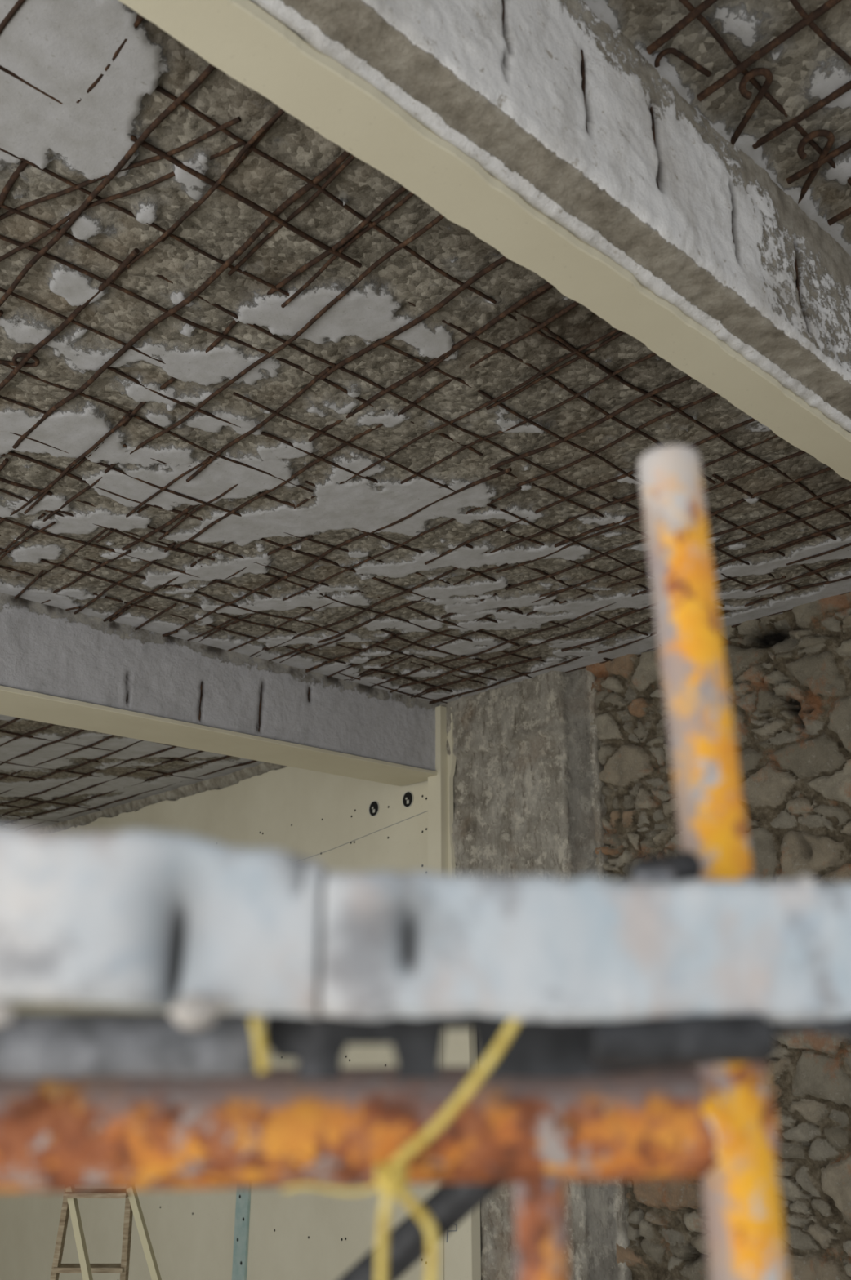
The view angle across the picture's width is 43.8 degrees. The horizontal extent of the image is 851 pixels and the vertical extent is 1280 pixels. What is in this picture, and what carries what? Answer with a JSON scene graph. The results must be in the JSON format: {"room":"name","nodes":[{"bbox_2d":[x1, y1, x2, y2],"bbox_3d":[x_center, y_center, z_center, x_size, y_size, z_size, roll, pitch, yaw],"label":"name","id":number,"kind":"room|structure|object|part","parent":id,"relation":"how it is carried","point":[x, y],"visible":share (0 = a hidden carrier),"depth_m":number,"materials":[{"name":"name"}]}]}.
{"room":"construction site","nodes":[
{"label":"construction site","id":0,"kind":"room"},
{"bbox_2d":[0,714,264,829],"bbox_3d":[-5.150,0.588,7.669,7.600,0.042,6.920,17,-25,-39],"label":"ceiling","id":1,"kind":"structure","parent":0,"point":[22,787],"depth_m":9.17,"materials":[{"name":"concrete"}]},
{"bbox_2d":[0,717,257,827],"bbox_3d":[-4.952,0.634,7.757,6.876,0.055,6.601,17,-25,-39],"label":"grid","id":2,"kind":"object","parent":1,"relation":"attached to","point":[68,770],"visible":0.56,"depth_m":9.14,"materials":[{"name":"brown metal"}]},
{"bbox_2d":[0,766,456,1279],"bbox_3d":[-2.288,3.537,8.995,0.126,4.492,7.442,17,-25,-39],"label":"wall","id":3,"kind":"structure","parent":0,"point":[326,819],"depth_m":8.10,"materials":[{"name":"beige paint"}]},
{"bbox_2d":[0,685,436,786],"bbox_3d":[-2.769,0.134,4.925,7.428,0.023,0.459,17,-25,-39],"label":"trim","id":4,"kind":"structure","parent":3,"relation":"attached to","point":[16,703],"depth_m":6.11,"materials":[{"name":"beige paint"}]},
{"bbox_2d":[231,1187,250,1279],"bbox_3d":[-1.335,4.523,7.591,0.022,1.700,0.160,17,-25,-39],"label":"stud","id":5,"kind":"object","parent":3,"relation":"attached to","point":[240,1238],"visible":0.67,"depth_m":7.66,"materials":[{"name":"teal"}]},
{"bbox_2d":[368,800,378,816],"bbox_3d":[-0.373,1.219,7.645,0.006,0.114,0.114,17,-25,-39],"label":"electrical box","id":6,"kind":"object","parent":3,"relation":"attached to","point":[373,810],"visible":1,"depth_m":7.65,"materials":[{"name":"grey plastic"}]},
{"bbox_2d":[401,791,413,807],"bbox_3d":[-0.124,1.114,7.392,0.006,0.114,0.114,17,-25,-39],"label":"electrical box","id":7,"kind":"object","parent":3,"relation":"attached to","point":[407,797],"visible":1,"depth_m":7.39,"materials":[{"name":"grey plastic"}]},
{"bbox_2d":[447,706,456,874],"bbox_3d":[0.166,2.619,6.485,0.030,4.560,0.098,17,-25,-39],"label":"casing plaster edge","id":8,"kind":"object","parent":3,"relation":"attached to","point":[451,759],"visible":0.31,"depth_m":7.03,"materials":[{"name":"grey paint"}]},
{"bbox_2d":[427,705,480,1279],"bbox_3d":[0.178,2.603,6.457,0.115,4.570,0.360,17,-25,-39],"label":"trim","id":9,"kind":"structure","parent":3,"relation":"attached to","point":[459,1258],"depth_m":6.41,"materials":[{"name":"beige paint"}]},
{"bbox_2d":[0,0,850,703],"bbox_3d":[-0.315,-0.565,4.476,4.972,0.040,3.949,17,-25,-39],"label":"ceiling","id":10,"kind":"structure","parent":0,"point":[60,48],"depth_m":3.79,"materials":[{"name":"concrete"}]},
{"bbox_2d":[0,0,850,704],"bbox_3d":[-0.298,-0.552,4.477,4.906,0.062,3.878,17,-25,-39],"label":"grid","id":11,"kind":"object","parent":10,"relation":"attached to","point":[249,146],"visible":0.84,"depth_m":3.84,"materials":[{"name":"brown metal"}]},
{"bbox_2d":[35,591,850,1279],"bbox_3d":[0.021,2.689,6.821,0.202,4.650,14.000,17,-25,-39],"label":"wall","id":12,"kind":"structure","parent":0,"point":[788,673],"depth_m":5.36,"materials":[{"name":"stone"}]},
{"bbox_2d":[439,667,631,1279],"bbox_3d":[0.558,2.447,6.117,1.296,4.640,0.190,-16,-25,39],"label":"pilaster","id":13,"kind":"object","parent":12,"relation":"attached to","point":[528,799],"visible":0.43,"depth_m":6.46,"materials":[{"name":"concrete"}]},
{"bbox_2d":[582,0,850,256],"bbox_3d":[1.914,-1.275,2.455,4.580,0.039,1.820,17,-25,-39],"label":"ceiling","id":14,"kind":"structure","parent":0,"point":[805,70],"depth_m":2.40,"materials":[{"name":"grey concrete"}]},
{"bbox_3d":[-2.674,-0.421,5.381,7.900,0.238,14.100,17,-25,-39],"label":"ceiling","id":15,"kind":"structure","parent":0,"visible":0},
{"bbox_2d":[0,592,439,770],"bbox_3d":[-2.778,-0.117,5.008,7.408,0.518,0.444,17,-25,-39],"label":"beam","id":16,"kind":"structure","parent":15,"relation":"attached to","point":[45,649],"depth_m":6.03,"materials":[{"name":"grey concrete"}]},
{"bbox_2d":[125,681,309,732],"bbox_3d":[-1.166,0.323,6.120,1.216,0.350,0.010,17,-25,-39],"label":"bars","id":17,"kind":"object","parent":16,"relation":"attached to","point":[126,699],"visible":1,"depth_m":6.22,"materials":[{"name":"black metal"}]},
{"bbox_2d":[249,0,850,433],"bbox_3d":[1.085,-0.841,2.950,4.977,0.518,0.263,17,-25,-39],"label":"beam","id":18,"kind":"structure","parent":15,"relation":"attached to","point":[512,102],"depth_m":2.20,"materials":[{"name":"grey concrete"}]},
{"bbox_2d":[118,0,850,481],"bbox_3d":[1.031,-0.589,2.898,4.944,0.027,0.137,17,-25,-39],"label":"trim","id":19,"kind":"structure","parent":18,"relation":"attached to","point":[239,38],"depth_m":2.06,"materials":[{"name":"beige paint"}]},
{"bbox_2d":[501,0,800,306],"bbox_3d":[0.692,-0.987,2.469,1.487,0.300,0.012,17,-25,-39],"label":"bars","id":20,"kind":"object","parent":18,"relation":"attached to","point":[583,86],"visible":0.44,"depth_m":2.28,"materials":[{"name":"black metal"}]},
{"bbox_2d":[645,0,850,226],"bbox_3d":[1.827,-1.225,2.554,4.401,0.054,1.702,17,-25,-39],"label":"grid","id":21,"kind":"object","parent":15,"relation":"attached to","point":[807,20],"visible":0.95,"depth_m":2.40,"materials":[{"name":"brown metal"}]},
{"bbox_3d":[-2.726,1.374,-4.157,19.300,0.150,26.550,17,-25,-39],"label":"floor","id":22,"kind":"structure","parent":0,"visible":0},
{"bbox_2d":[49,1190,161,1279],"bbox_3d":[-1.583,3.714,5.380,1.484,1.783,0.698,-14,-24,35],"label":"stepladder","id":23,"kind":"object","parent":22,"relation":"on","point":[69,1204],"visible":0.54,"depth_m":5.47,"materials":[{"name":"brown wood"}]},
{"bbox_2d":[0,444,850,1279],"bbox_3d":[-0.033,1.295,0.220,1.239,2.902,0.348,2,-19,-6],"label":"scaffold frame","id":24,"kind":"object","parent":22,"relation":"on","point":[90,1101],"visible":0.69,"depth_m":0.47,"materials":[{"name":"orange metal"}]},
{"bbox_2d":[248,1014,521,1279],"bbox_3d":[-0.020,0.240,0.426,0.113,0.170,0.056,4,-20,-11],"label":"twine","id":25,"kind":"object","parent":24,"relation":"attached to","point":[391,1178],"visible":0.99,"depth_m":0.44,"materials":[{"name":"yellow fabric"}]},
{"bbox_2d":[0,825,817,1029],"bbox_3d":[-0.219,0.100,0.379,0.741,0.074,0.381,17,-25,-39],"label":"plank","id":26,"kind":"object","parent":24,"relation":"on","point":[192,926],"depth_m":0.39,"materials":[{"name":"white wood"}]},
{"bbox_3d":[0.266,0.178,0.482,0.672,0.040,0.005,2,-19,-5],"label":"slotted rail","id":27,"kind":"part","parent":24,"relation":"part of","materials":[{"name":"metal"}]},
{"bbox_2d":[320,871,850,1022],"bbox_3d":[0.354,0.159,0.533,0.754,0.067,0.409,17,-25,-39],"label":"plank","id":28,"kind":"object","parent":24,"relation":"on","point":[416,944],"depth_m":0.45,"materials":[{"name":"white wood"}]},
{"bbox_3d":[0.147,1.265,0.134,0.036,2.902,0.059,-14,-24,34],"label":"post","id":29,"kind":"part","parent":24,"relation":"part of","materials":[{"name":"orange metal"}]}
]}

